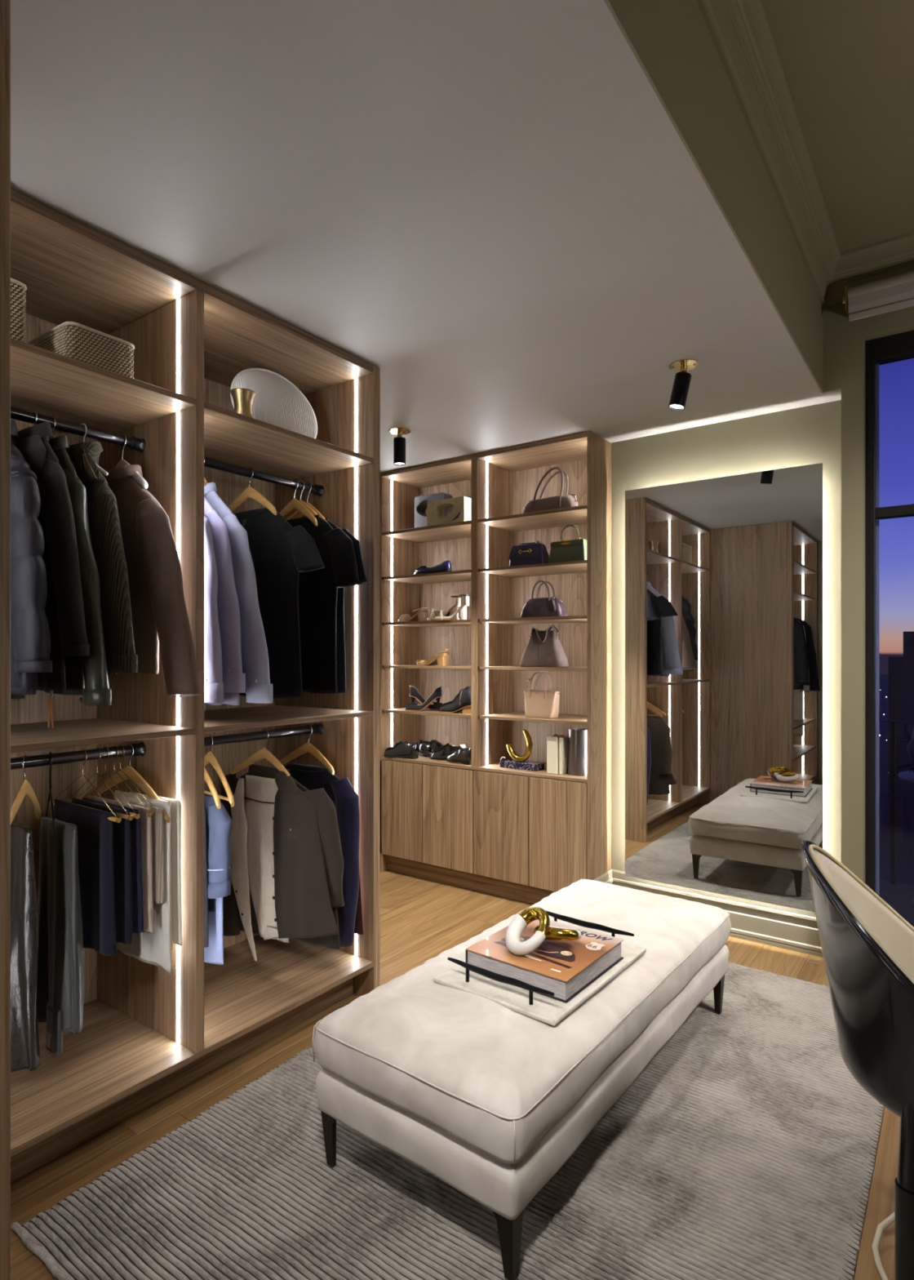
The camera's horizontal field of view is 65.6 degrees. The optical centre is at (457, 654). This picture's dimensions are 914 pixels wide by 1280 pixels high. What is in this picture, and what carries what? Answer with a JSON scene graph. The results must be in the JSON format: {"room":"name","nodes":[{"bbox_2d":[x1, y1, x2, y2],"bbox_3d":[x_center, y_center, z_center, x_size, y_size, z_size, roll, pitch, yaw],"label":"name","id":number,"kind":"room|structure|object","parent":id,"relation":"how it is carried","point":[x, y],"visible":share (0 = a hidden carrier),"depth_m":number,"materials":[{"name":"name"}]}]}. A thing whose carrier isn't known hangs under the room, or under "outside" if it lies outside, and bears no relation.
{"room":"walk-in closet","nodes":[
{"label":"walk-in closet","id":0,"kind":"room"},
{"bbox_2d":[10,0,841,472],"bbox_3d":[-0.616,-1.180,2.191,2.682,0.080,4.717,0,0,36],"label":"ceiling","id":1,"kind":"structure","parent":0,"point":[493,207],"depth_m":1.76,"materials":[{"name":"paint"}]},
{"bbox_2d":[388,426,410,466],"bbox_3d":[-0.292,-1.054,3.606,0.112,0.170,0.112,0,0,36],"label":"ceiling spotlight","id":2,"kind":"object","parent":1,"relation":"attached to","point":[399,442],"visible":1,"depth_m":3.58,"materials":[{"name":"black metal"}]},
{"bbox_2d":[668,359,698,410],"bbox_3d":[0.892,-1.052,2.785,0.112,0.174,0.112,0,0,36],"label":"ceiling spotlight","id":3,"kind":"object","parent":1,"relation":"attached to","point":[682,379],"visible":1,"depth_m":2.76,"materials":[{"name":"black metal"}]},
{"bbox_2d":[10,870,900,1279],"bbox_3d":[0.820,1.420,1.157,6.220,0.120,4.717,0,0,36],"label":"floor","id":4,"kind":"structure","parent":0,"point":[421,919],"depth_m":2.27,"materials":[{"name":"brown wood"}]},
{"bbox_2d":[0,0,10,1279],"bbox_3d":[-1.349,0.111,0.780,0.680,2.498,1.290,0,0,36],"label":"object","id":5,"kind":"object","parent":4,"relation":"on","point":[5,5],"visible":1,"depth_m":1.10,"materials":[{"name":"brown wood"}]},
{"bbox_2d":[10,187,380,1182],"bbox_3d":[-1.019,0.111,2.331,0.597,2.498,1.614,0,0,36],"label":"wardrobe","id":6,"kind":"object","parent":4,"relation":"on","point":[148,1033],"visible":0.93,"depth_m":2.29,"materials":[{"name":"brown wood"}]},
{"bbox_2d":[10,278,26,342],"bbox_3d":[-1.339,-0.877,1.863,0.318,0.208,0.268,0,0,36],"label":"woven basket","id":7,"kind":"object","parent":6,"relation":"on","point":[17,295],"visible":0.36,"depth_m":1.86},
{"bbox_2d":[10,754,40,823],"bbox_3d":[-1.248,0.402,2.027,0.031,0.232,0.420,0,0,-16],"label":"wooden hanger","id":8,"kind":"object","parent":6,"relation":"hanging from","point":[26,788],"visible":0.81,"depth_m":2.02,"materials":[{"name":"brown wood"}]},
{"bbox_2d":[10,821,40,1071],"bbox_3d":[-1.273,0.831,2.023,0.260,0.697,0.098,0,0,36],"label":"trousers","id":9,"kind":"object","parent":8,"relation":"hanging from","point":[24,1040],"visible":0.7,"depth_m":1.95,"materials":[{"name":"fabric"}]},
{"bbox_2d":[31,410,37,426],"bbox_3d":[-1.225,-0.598,2.047,0.200,0.215,0.016,0,0,36],"label":"wooden hanger","id":10,"kind":"object","parent":6,"relation":"hanging from","point":[32,411],"visible":0.12,"depth_m":2.04,"materials":[{"name":"silver wood"}]},
{"bbox_2d":[13,422,89,728],"bbox_3d":[-1.229,-0.235,2.042,0.600,0.865,0.080,0,0,38],"label":"jacket","id":11,"kind":"object","parent":10,"relation":"hanging from","point":[64,608],"visible":0.52,"depth_m":1.93,"materials":[{"name":"fabric"}]},
{"bbox_2d":[13,435,45,488],"bbox_3d":[-1.240,-0.535,2.026,0.239,0.159,0.040,0,0,36],"label":"hood","id":12,"kind":"object","parent":11,"relation":"attached to","point":[32,447],"depth_m":1.97,"materials":[{"name":"grey fabric"}]},
{"bbox_2d":[45,751,55,836],"bbox_3d":[-1.196,0.398,2.083,0.006,0.224,0.256,0,0,-34],"label":"hanger","id":13,"kind":"object","parent":6,"relation":"hanging from","point":[50,794],"visible":0.91,"depth_m":2.07,"materials":[{"name":"metal"}]},
{"bbox_2d":[36,817,83,1054],"bbox_3d":[-1.174,0.819,2.084,0.230,0.654,0.074,0,0,36],"label":"trousers","id":14,"kind":"object","parent":13,"relation":"hanging from","point":[60,981],"visible":0.94,"depth_m":2.04,"materials":[{"name":"grey fabric"}]},
{"bbox_2d":[50,415,55,438],"bbox_3d":[-1.195,-0.596,2.088,0.200,0.219,0.016,0,0,36],"label":"wooden hanger","id":15,"kind":"object","parent":6,"relation":"hanging from","point":[51,415],"visible":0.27,"depth_m":2.08,"materials":[{"name":"silver wood"}]},
{"bbox_2d":[10,434,111,706],"bbox_3d":[-1.195,-0.255,2.089,0.623,0.784,0.068,0,0,36],"label":"satin bomber","id":16,"kind":"object","parent":15,"relation":"hanging from","point":[91,670],"visible":0.24,"depth_m":1.95,"materials":[{"name":"fabric"}]},
{"bbox_2d":[26,321,134,378],"bbox_3d":[-1.090,-0.833,2.046,0.278,0.121,0.196,0,0,36],"label":"woven basket","id":17,"kind":"object","parent":6,"relation":"on","point":[77,343],"visible":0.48,"depth_m":1.95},
{"bbox_2d":[53,799,116,955],"bbox_3d":[-1.146,0.672,2.167,0.362,0.421,0.045,0,0,36],"label":"trousers","id":18,"kind":"object","parent":6,"relation":"in","point":[95,829],"visible":0.51,"depth_m":2.10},
{"bbox_2d":[80,422,108,475],"bbox_3d":[-1.143,-0.616,2.162,0.285,0.180,0.010,0,0,36],"label":"hanger","id":19,"kind":"object","parent":6,"relation":"hanging from","point":[99,468],"visible":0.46,"depth_m":2.10,"materials":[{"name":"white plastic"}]},
{"bbox_2d":[66,440,137,675],"bbox_3d":[-1.143,-0.294,2.162,0.580,0.717,0.092,0,0,39],"label":"cardigan","id":20,"kind":"object","parent":19,"relation":"hanging from","point":[105,534],"visible":0.41,"depth_m":2.03,"materials":[{"name":"fabric"}]},
{"bbox_2d":[65,747,133,821],"bbox_3d":[-1.116,0.387,2.198,0.412,0.198,0.016,0,0,38],"label":"wire hanger","id":21,"kind":"object","parent":6,"relation":"hanging from","point":[127,816],"visible":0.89,"depth_m":2.13,"materials":[{"name":"gold metal"}]},
{"bbox_2d":[71,797,132,944],"bbox_3d":[-1.107,0.657,2.190,0.354,0.391,0.045,0,0,39],"label":"trousers","id":22,"kind":"object","parent":21,"relation":"hanging from","point":[122,876],"visible":0.38,"depth_m":2.10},
{"bbox_2d":[10,337,195,433],"bbox_3d":[-1.250,-0.762,2.000,0.585,0.019,0.767,0,0,36],"label":"shelf","id":23,"kind":"object","parent":6,"relation":"attached to","point":[43,381],"depth_m":2.06,"materials":[{"name":"brown wood"}]},
{"bbox_2d":[10,718,195,753],"bbox_3d":[-1.250,0.231,2.000,0.585,0.018,0.767,0,0,36],"label":"shelf","id":24,"kind":"object","parent":6,"relation":"attached to","point":[27,735],"depth_m":2.08,"materials":[{"name":"brown wood"}]},
{"bbox_2d":[75,746,140,819],"bbox_3d":[-1.101,0.387,2.219,0.412,0.198,0.016,0,0,39],"label":"wire hanger","id":25,"kind":"object","parent":6,"relation":"hanging from","point":[137,816],"visible":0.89,"depth_m":2.17,"materials":[{"name":"gold metal"}]},
{"bbox_2d":[82,796,143,933],"bbox_3d":[-1.080,0.645,2.205,0.351,0.366,0.034,0,0,36],"label":"trousers","id":26,"kind":"object","parent":25,"relation":"hanging from","point":[135,836],"visible":0.23,"depth_m":2.11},
{"bbox_2d":[80,745,153,817],"bbox_3d":[-1.085,0.387,2.242,0.412,0.198,0.016,0,0,36],"label":"wire hanger","id":27,"kind":"object","parent":6,"relation":"hanging from","point":[149,814],"visible":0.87,"depth_m":2.23,"materials":[{"name":"gold metal"}]},
{"bbox_2d":[91,795,153,933],"bbox_3d":[-1.058,0.650,2.223,0.357,0.376,0.038,0,0,36],"label":"trousers","id":28,"kind":"object","parent":27,"relation":"hanging from","point":[145,820],"visible":0.32,"depth_m":2.12,"materials":[{"name":"fabric"}]},
{"bbox_2d":[86,745,155,814],"bbox_3d":[-1.073,0.387,2.258,0.412,0.198,0.016,0,0,36],"label":"wire hanger","id":29,"kind":"object","parent":6,"relation":"hanging from","point":[87,796],"visible":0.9,"depth_m":2.25,"materials":[{"name":"gold metal"}]},
{"bbox_2d":[128,800,164,904],"bbox_3d":[-0.961,0.605,2.179,0.206,0.286,0.038,0,0,36],"label":"trousers","id":30,"kind":"object","parent":29,"relation":"hanging from","point":[157,820],"visible":0.48,"depth_m":2.12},
{"bbox_2d":[84,743,169,822],"bbox_3d":[-1.062,0.395,2.273,0.490,0.218,0.032,0,0,35],"label":"wooden hanger","id":31,"kind":"object","parent":6,"relation":"hanging from","point":[131,772],"visible":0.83,"depth_m":2.27,"materials":[{"name":"brown wood"}]},
{"bbox_2d":[114,790,172,973],"bbox_3d":[-0.990,0.701,2.225,0.328,0.516,0.031,0,0,36],"label":"trousers","id":32,"kind":"object","parent":31,"relation":"hanging from","point":[154,948],"visible":0.41,"depth_m":2.16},
{"bbox_2d":[158,795,182,946],"bbox_3d":[-0.889,0.662,2.184,0.137,0.438,0.025,0,0,36],"label":"trousers","id":33,"kind":"object","parent":31,"relation":"hanging from","point":[175,804],"visible":0.47,"depth_m":2.15,"materials":[{"name":"fabric"}]},
{"bbox_2d":[103,464,200,697],"bbox_3d":[-1.069,-0.240,2.262,0.805,0.734,0.094,0,0,34],"label":"jacket","id":34,"kind":"object","parent":6,"relation":"attached to","point":[159,615],"visible":0.52,"depth_m":2.11,"materials":[{"name":"fabric"}]},
{"bbox_2d":[10,934,373,1157],"bbox_3d":[-1.019,1.215,2.320,0.585,0.020,1.556,0,0,36],"label":"shelf","id":35,"kind":"object","parent":6,"relation":"attached to","point":[117,1053],"depth_m":2.25,"materials":[{"name":"brown wood"}]},
{"bbox_2d":[204,457,207,486],"bbox_3d":[-0.903,-0.593,2.495,0.200,0.225,0.016,0,0,36],"label":"wooden hanger","id":36,"kind":"object","parent":6,"relation":"hanging from","point":[205,480],"visible":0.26,"depth_m":2.48,"materials":[{"name":"brown wood"}]},
{"bbox_2d":[204,481,272,705],"bbox_3d":[-0.903,-0.220,2.495,0.754,0.778,0.078,0,0,37],"label":"shirt","id":37,"kind":"object","parent":36,"relation":"hanging from","point":[255,657],"visible":0.2,"depth_m":2.31,"materials":[{"name":"blue fabric"}]},
{"bbox_2d":[204,767,221,808],"bbox_3d":[-0.919,0.398,2.474,0.380,0.223,0.031,0,0,43],"label":"wooden hanger","id":38,"kind":"object","parent":6,"relation":"hanging from","point":[207,779],"visible":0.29,"depth_m":2.38,"materials":[{"name":"brown wood"}]},
{"bbox_2d":[204,794,232,898],"bbox_3d":[-0.909,0.660,2.477,0.369,0.340,0.074,0,0,36],"label":"denim jacket","id":39,"kind":"object","parent":38,"relation":"hanging from","point":[219,823],"visible":0.48,"depth_m":2.38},
{"bbox_2d":[204,734,234,806],"bbox_3d":[-0.889,0.396,2.518,0.031,0.220,0.430,0,0,-44],"label":"wooden hanger","id":40,"kind":"object","parent":6,"relation":"hanging from","point":[209,757],"visible":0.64,"depth_m":2.45,"materials":[{"name":"brown wood"}]},
{"bbox_2d":[204,897,223,964],"bbox_3d":[-0.901,0.788,2.501,0.227,0.561,0.036,0,0,36],"label":"jeans","id":41,"kind":"object","parent":40,"relation":"hanging from","point":[214,953],"visible":0.23,"depth_m":2.45,"materials":[{"name":"fabric"}]},
{"bbox_2d":[230,387,255,417],"bbox_3d":[-0.739,-0.840,2.448,0.104,0.133,0.104,0,0,36],"label":"brass vase","id":42,"kind":"object","parent":6,"relation":"on","point":[242,397],"visible":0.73,"depth_m":2.42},
{"bbox_2d":[227,466,276,515],"bbox_3d":[-0.788,-0.604,2.654,0.330,0.202,0.029,0,0,34],"label":"wooden hanger","id":43,"kind":"object","parent":6,"relation":"hanging from","point":[250,492],"visible":0.77,"depth_m":2.65,"materials":[{"name":"brown wood"}]},
{"bbox_2d":[232,507,324,697],"bbox_3d":[-0.782,-0.192,2.662,0.814,0.703,0.050,0,0,36],"label":"t-shirt","id":44,"kind":"object","parent":43,"relation":"hanging from","point":[279,551],"visible":0.48,"depth_m":2.54,"materials":[{"name":"fabric"}]},
{"bbox_2d":[231,728,290,776],"bbox_3d":[-0.748,0.380,2.719,0.330,0.187,0.030,0,0,34],"label":"wooden hanger","id":45,"kind":"object","parent":6,"relation":"hanging from","point":[264,753],"visible":0.93,"depth_m":2.73,"materials":[{"name":"brown wood"}]},
{"bbox_2d":[220,764,344,960],"bbox_3d":[-0.695,0.797,2.694,0.724,0.725,0.105,0,0,36],"label":"jacket","id":46,"kind":"object","parent":45,"relation":"hanging from","point":[286,870],"visible":0.94,"depth_m":2.62,"materials":[{"name":"brown fabric"}]},
{"bbox_2d":[230,368,317,439],"bbox_3d":[-0.686,-0.926,2.693,0.076,0.308,0.415,0,0,36],"label":"disc","id":47,"kind":"object","parent":6,"relation":"on","point":[277,402],"visible":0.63,"depth_m":2.67,"materials":[{"name":"white ceramic"}]},
{"bbox_2d":[204,402,373,484],"bbox_3d":[-0.787,-0.762,2.643,0.585,0.019,0.761,0,0,36],"label":"shelf","id":48,"kind":"object","parent":6,"relation":"attached to","point":[230,437],"depth_m":2.63,"materials":[{"name":"brown wood"}]},
{"bbox_2d":[204,705,373,733],"bbox_3d":[-0.787,0.231,2.643,0.585,0.018,0.761,0,0,36],"label":"shelf","id":49,"kind":"object","parent":6,"relation":"attached to","point":[217,718],"depth_m":2.65,"materials":[{"name":"brown wood"}]},
{"bbox_2d":[280,478,317,525],"bbox_3d":[-0.659,-0.601,2.833,0.300,0.208,0.031,0,0,36],"label":"wooden hanger","id":50,"kind":"object","parent":6,"relation":"hanging from","point":[294,504],"visible":0.7,"depth_m":2.83,"materials":[{"name":"brown wood"}]},
{"bbox_2d":[284,480,317,519],"bbox_3d":[-0.640,-0.601,2.860,0.300,0.208,0.031,0,0,36],"label":"wooden hanger","id":51,"kind":"object","parent":6,"relation":"hanging from","point":[294,511],"visible":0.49,"depth_m":2.86,"materials":[{"name":"brown wood"}]},
{"bbox_2d":[286,514,359,693],"bbox_3d":[-0.647,-0.201,2.850,0.706,0.700,0.053,0,0,36],"label":"t-shirt","id":52,"kind":"object","parent":51,"relation":"hanging from","point":[317,588],"visible":0.49,"depth_m":2.75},
{"bbox_2d":[279,724,334,774],"bbox_3d":[-0.616,0.380,2.894,0.330,0.187,0.031,0,0,36],"label":"wooden hanger","id":53,"kind":"object","parent":6,"relation":"hanging from","point":[307,747],"visible":0.93,"depth_m":2.90,"materials":[{"name":"brown wood"}]},
{"bbox_2d":[284,762,359,946],"bbox_3d":[-0.588,0.791,2.881,0.540,0.678,0.067,0,0,39],"label":"jacket","id":54,"kind":"object","parent":53,"relation":"hanging from","point":[345,799],"visible":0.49,"depth_m":2.72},
{"bbox_2d":[291,482,326,520],"bbox_3d":[-0.619,-0.599,2.890,0.290,0.212,0.031,0,0,36],"label":"wooden hanger","id":55,"kind":"object","parent":6,"relation":"hanging from","point":[299,514],"visible":0.41,"depth_m":2.89,"materials":[{"name":"brown wood"}]},
{"bbox_2d":[302,517,367,693],"bbox_3d":[-0.619,-0.196,2.889,0.687,0.700,0.050,0,0,36],"label":"t-shirt","id":56,"kind":"object","parent":55,"relation":"hanging from","point":[340,639],"visible":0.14,"depth_m":2.76,"materials":[{"name":"black"}]},
{"bbox_2d":[354,871,363,934],"bbox_3d":[-0.558,0.802,2.921,0.462,0.604,0.024,0,0,36],"label":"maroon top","id":57,"kind":"object","parent":6,"relation":"hanging from","point":[358,929],"visible":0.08,"depth_m":2.79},
{"label":"wooden hanger","id":58,"kind":"object","parent":6,"relation":"hanging from","visible":0},
{"bbox_2d":[204,806,208,947],"bbox_3d":[-0.936,0.749,2.445,0.237,0.481,0.053,0,0,36],"label":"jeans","id":59,"kind":"object","parent":58,"relation":"hanging from","point":[206,895],"visible":0.19,"depth_m":2.38,"materials":[{"name":"fabric"}]},
{"bbox_2d":[10,961,883,1279],"bbox_3d":[0.324,1.351,2.204,1.653,0.019,2.481,0,0,36],"label":"area rug","id":60,"kind":"object","parent":4,"relation":"on","point":[745,1147],"visible":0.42,"depth_m":1.79,"materials":[{"name":"grey carpet"}]},
{"bbox_2d":[311,879,731,1279],"bbox_3d":[0.327,1.135,2.271,0.654,0.422,1.530,0,0,37],"label":"upholstered bench","id":61,"kind":"object","parent":60,"relation":"on","point":[489,1099],"visible":0.7,"depth_m":1.77,"materials":[{"name":"beige fabric"}]},
{"bbox_2d":[433,910,646,1026],"bbox_3d":[0.263,0.902,2.124,0.400,0.066,0.570,0,0,38],"label":"serving tray","id":62,"kind":"object","parent":61,"relation":"on","point":[520,997],"visible":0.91,"depth_m":1.95,"materials":[{"name":"stone"}]},
{"bbox_2d":[466,920,623,1003],"bbox_3d":[0.265,0.890,2.111,0.336,0.060,0.350,0,0,38],"label":"book","id":63,"kind":"object","parent":62,"relation":"on","point":[564,968],"visible":0.84,"depth_m":2.02,"materials":[{"name":"orange paper"}]},
{"bbox_2d":[506,948,560,972],"bbox_3d":[0.218,0.862,2.003,0.023,0.001,0.203,0,0,-40],"label":"print","id":64,"kind":"object","parent":63,"relation":"on","point":[530,959],"depth_m":1.99,"materials":[{"name":"white"}]},
{"bbox_2d":[505,906,581,955],"bbox_3d":[0.248,0.811,2.092,0.220,0.104,0.158,0,0,-15],"label":"knot sculpture","id":65,"kind":"object","parent":63,"relation":"on","point":[544,931],"visible":1,"depth_m":2.05,"materials":[{"name":"ceramic"}]},
{"bbox_2d":[380,431,612,904],"bbox_3d":[0.209,0.111,4.180,1.441,2.498,0.390,0,0,36],"label":"tall cabinet","id":66,"kind":"object","parent":4,"relation":"on","point":[484,826],"visible":0.87,"depth_m":4.10,"materials":[{"name":"brown wood"}]},
{"bbox_2d":[404,685,442,711],"bbox_3d":[-0.206,0.267,4.338,0.229,0.154,0.084,0,0,10],"label":"pump","id":67,"kind":"object","parent":66,"relation":"on","point":[436,695],"visible":1,"depth_m":4.31,"materials":[{"name":"black fabric"}]},
{"bbox_2d":[416,648,447,666],"bbox_3d":[-0.155,0.015,4.278,0.224,0.104,0.087,0,0,34],"label":"sandal","id":68,"kind":"object","parent":66,"relation":"on","point":[442,659],"visible":1,"depth_m":4.23,"materials":[{"name":"brown leather"}]},
{"bbox_2d":[414,492,453,528],"bbox_3d":[-0.149,-0.884,4.475,0.235,0.238,0.090,0,0,36],"label":"stone block","id":69,"kind":"object","parent":66,"relation":"on","point":[420,502],"visible":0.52,"depth_m":4.47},
{"bbox_2d":[415,560,452,574],"bbox_3d":[-0.145,-0.522,4.247,0.248,0.070,0.084,0,0,30],"label":"shoe","id":70,"kind":"object","parent":66,"relation":"on","point":[446,566],"visible":0.91,"depth_m":4.20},
{"bbox_2d":[426,496,471,526],"bbox_3d":[-0.046,-0.846,4.244,0.275,0.160,0.089,0,0,36],"label":"stone block","id":71,"kind":"object","parent":66,"relation":"on","point":[461,512],"visible":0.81,"depth_m":4.20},
{"bbox_2d":[435,594,470,620],"bbox_3d":[-0.027,-0.278,4.158,0.205,0.151,0.112,0,0,-7],"label":"sandal","id":72,"kind":"object","parent":66,"relation":"on","point":[462,610],"visible":0.98,"depth_m":4.14,"materials":[{"name":"white leather"}]},
{"bbox_2d":[439,686,471,713],"bbox_3d":[0.001,0.264,4.201,0.237,0.160,0.094,0,0,31],"label":"shoe","id":73,"kind":"object","parent":66,"relation":"on","point":[462,701],"visible":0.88,"depth_m":4.16,"materials":[{"name":"black fabric"}]},
{"bbox_2d":[382,752,586,782],"bbox_3d":[0.207,0.645,4.176,1.398,0.018,0.380,0,0,36],"label":"countertop","id":74,"kind":"structure","parent":66,"relation":"on","point":[495,767],"depth_m":3.99,"materials":[{"name":"brown wood"}]},
{"bbox_2d":[383,739,418,759],"bbox_3d":[-0.347,0.582,4.394,0.249,0.107,0.094,0,0,33],"label":"shoe","id":75,"kind":"object","parent":74,"relation":"on","point":[402,748],"visible":1,"depth_m":4.35,"materials":[{"name":"black leather"}]},
{"bbox_2d":[418,739,443,756],"bbox_3d":[-0.133,0.582,4.395,0.254,0.107,0.094,0,0,40],"label":"shoe","id":76,"kind":"object","parent":74,"relation":"on","point":[426,748],"visible":0.63,"depth_m":4.40,"materials":[{"name":"black leather"}]},
{"bbox_2d":[430,742,466,759],"bbox_3d":[-0.055,0.583,4.285,0.237,0.107,0.094,0,0,29],"label":"loafer","id":77,"kind":"object","parent":74,"relation":"on","point":[442,753],"visible":0.54,"depth_m":4.27,"materials":[{"name":"black leather"}]},
{"bbox_2d":[446,744,471,764],"bbox_3d":[0.022,0.582,4.181,0.094,0.108,0.227,0,0,-38],"label":"loafer","id":78,"kind":"object","parent":74,"relation":"on","point":[462,753],"visible":0.83,"depth_m":4.14,"materials":[{"name":"black leather"}]},
{"bbox_2d":[500,759,544,771],"bbox_3d":[0.364,0.618,3.964,0.236,0.036,0.090,0,0,37],"label":"marble block","id":79,"kind":"object","parent":74,"relation":"on","point":[508,763],"visible":1,"depth_m":3.93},
{"bbox_2d":[506,728,533,761],"bbox_3d":[0.352,0.507,3.970,0.163,0.184,0.045,0,0,36],"label":"sculpture","id":80,"kind":"object","parent":79,"relation":"on","point":[529,740],"visible":1,"depth_m":3.94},
{"bbox_2d":[546,734,568,774],"bbox_3d":[0.548,0.532,3.819,0.091,0.206,0.100,0,0,36],"label":"upright books","id":81,"kind":"object","parent":74,"relation":"on","point":[557,745],"visible":0.98,"depth_m":3.78,"materials":[{"name":"paper"}]},
{"bbox_2d":[568,728,586,776],"bbox_3d":[0.652,0.515,3.769,0.120,0.240,0.120,0,0,36],"label":"vase","id":82,"kind":"object","parent":74,"relation":"on","point":[577,737],"visible":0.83,"depth_m":3.71,"materials":[{"name":"metal"}]},
{"bbox_2d":[509,540,549,566],"bbox_3d":[0.401,-0.557,3.922,0.222,0.144,0.103,0,0,36],"label":"handbag","id":83,"kind":"object","parent":66,"relation":"on","point":[535,553],"visible":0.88,"depth_m":3.88,"materials":[{"name":"blue leather"}]},
{"bbox_2d":[524,671,560,718],"bbox_3d":[0.465,0.218,3.879,0.227,0.251,0.092,0,0,36],"label":"handbag","id":84,"kind":"object","parent":66,"relation":"on","point":[544,704],"visible":1,"depth_m":3.84,"materials":[{"name":"beige leather"}]},
{"bbox_2d":[520,580,568,617],"bbox_3d":[0.471,-0.303,3.867,0.258,0.202,0.116,0,0,36],"label":"handbag","id":85,"kind":"object","parent":66,"relation":"on","point":[538,606],"visible":0.94,"depth_m":3.83,"materials":[{"name":"leather"}]},
{"bbox_2d":[520,624,568,666],"bbox_3d":[0.475,-0.048,3.875,0.276,0.229,0.112,0,0,36],"label":"handbag","id":86,"kind":"object","parent":66,"relation":"on","point":[544,648],"visible":0.99,"depth_m":3.83,"materials":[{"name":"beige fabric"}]},
{"bbox_2d":[523,466,577,513],"bbox_3d":[0.516,-0.888,3.855,0.314,0.244,0.091,0,0,33],"label":"handbag","id":87,"kind":"object","parent":66,"relation":"on","point":[566,500],"visible":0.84,"depth_m":3.83,"materials":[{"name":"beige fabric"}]},
{"bbox_2d":[548,524,586,563],"bbox_3d":[0.603,-0.590,3.786,0.218,0.209,0.092,0,0,36],"label":"handbag","id":88,"kind":"object","parent":66,"relation":"on","point":[574,549],"visible":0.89,"depth_m":3.75,"materials":[{"name":"green leather"}]},
{"bbox_2d":[801,840,913,1279],"bbox_3d":[1.069,0.899,1.525,0.575,0.921,0.571,0,0,-9],"label":"shell chair","id":89,"kind":"object","parent":4,"relation":"on","point":[868,946],"visible":1,"depth_m":1.45,"materials":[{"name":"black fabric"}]},
{"bbox_2d":[871,1212,895,1279],"bbox_3d":[0.996,1.331,1.582,0.302,0.055,0.124,0,0,-38],"label":"cable loop","id":90,"kind":"object","parent":4,"relation":"on","point":[891,1219],"visible":0.82,"depth_m":1.62,"materials":[{"name":"plastic"}]},
{"bbox_2d":[612,400,841,871],"bbox_3d":[0.689,0.110,4.003,2.682,2.500,0.150,0,0,36],"label":"wall","id":91,"kind":"structure","parent":0,"point":[810,434],"depth_m":3.38,"materials":[{"name":"beige paint"}]},
{"bbox_2d":[594,869,823,957],"bbox_3d":[1.213,1.256,3.391,1.112,0.207,0.232,0,0,36],"label":"baseboard","id":92,"kind":"structure","parent":91,"relation":"attached to","point":[797,930],"depth_m":3.36,"materials":[{"name":"beige paint"}]},
{"bbox_2d":[604,0,823,393],"bbox_3d":[0.345,-1.415,1.353,0.006,0.550,4.280,0,0,36],"label":"wall","id":93,"kind":"structure","parent":91,"relation":"attached to","point":[672,42],"depth_m":1.81,"materials":[{"name":"beige paint"}]},
{"bbox_2d":[625,462,822,911],"bbox_3d":[1.273,0.150,3.462,0.932,2.020,0.046,0,0,36],"label":"wall mirror","id":94,"kind":"object","parent":91,"relation":"attached to","point":[724,575],"visible":0.92,"depth_m":3.41,"materials":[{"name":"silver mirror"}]},
{"bbox_2d":[762,0,913,252],"bbox_3d":[1.780,-1.730,0.382,3.557,0.080,4.380,0,0,36],"label":"ceiling","id":95,"kind":"structure","parent":0,"point":[848,65],"depth_m":2.17,"materials":[{"name":"beige paint"}]},
{"bbox_2d":[696,0,913,307],"bbox_3d":[1.771,-1.601,0.327,3.507,0.178,4.280,0,0,36],"label":"trim","id":96,"kind":"structure","parent":95,"relation":"attached to","point":[740,31],"depth_m":2.26,"materials":[{"name":"beige paint"}]},
{"bbox_2d":[823,302,913,882],"bbox_3d":[3.106,-0.165,2.139,3.657,3.050,0.220,0,0,36],"label":"wall","id":97,"kind":"structure","parent":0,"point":[844,340],"depth_m":3.02,"materials":[{"name":"beige paint"}]},
{"bbox_2d":[842,271,913,321],"bbox_3d":[2.595,-1.461,2.300,2.374,0.158,0.114,0,0,36],"label":"roller blind","id":98,"kind":"object","parent":97,"relation":"attached to","point":[896,292],"visible":1,"depth_m":2.87,"materials":[{"name":"white fabric"}]},
{"bbox_2d":[865,329,913,924],"bbox_3d":[2.692,0.005,2.418,2.254,2.710,0.070,0,0,36],"label":"window","id":99,"kind":"structure","parent":97,"relation":"attached to","point":[890,359],"depth_m":3.03,"materials":[{"name":"black paint"}]},
{"bbox_3d":[-0.976,-0.593,2.393,0.200,0.225,0.017,0,0,36],"label":"wooden hanger","id":100,"kind":"object","parent":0,"visible":0},
{"bbox_2d":[204,513,223,711],"bbox_3d":[-0.976,-0.215,2.393,0.588,0.788,0.078,0,0,34],"label":"shirt","id":101,"kind":"object","parent":100,"relation":"hanging from","point":[213,671],"visible":0.2,"depth_m":2.23,"materials":[{"name":"purple fabric"}]},
{"bbox_3d":[-0.941,-0.593,2.442,0.200,0.225,0.017,0,0,36],"label":"wooden hanger","id":102,"kind":"object","parent":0,"visible":0},
{"bbox_2d":[204,497,245,705],"bbox_3d":[-0.941,-0.223,2.442,0.648,0.773,0.078,0,0,37],"label":"shirt","id":103,"kind":"object","parent":102,"relation":"hanging from","point":[228,605],"visible":0.16,"depth_m":2.27,"materials":[{"name":"purple fabric"}]},
{"bbox_3d":[-1.284,-0.595,1.965,0.200,0.221,0.017,0,0,36],"label":"wooden hanger","id":104,"kind":"object","parent":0,"visible":0},
{"bbox_2d":[10,418,52,694],"bbox_3d":[-1.284,-0.275,1.965,0.603,0.755,0.101,0,0,38],"label":"puffer jacket","id":105,"kind":"object","parent":104,"relation":"hanging from","point":[30,637],"visible":0.7,"depth_m":1.81,"materials":[{"name":"fabric"}]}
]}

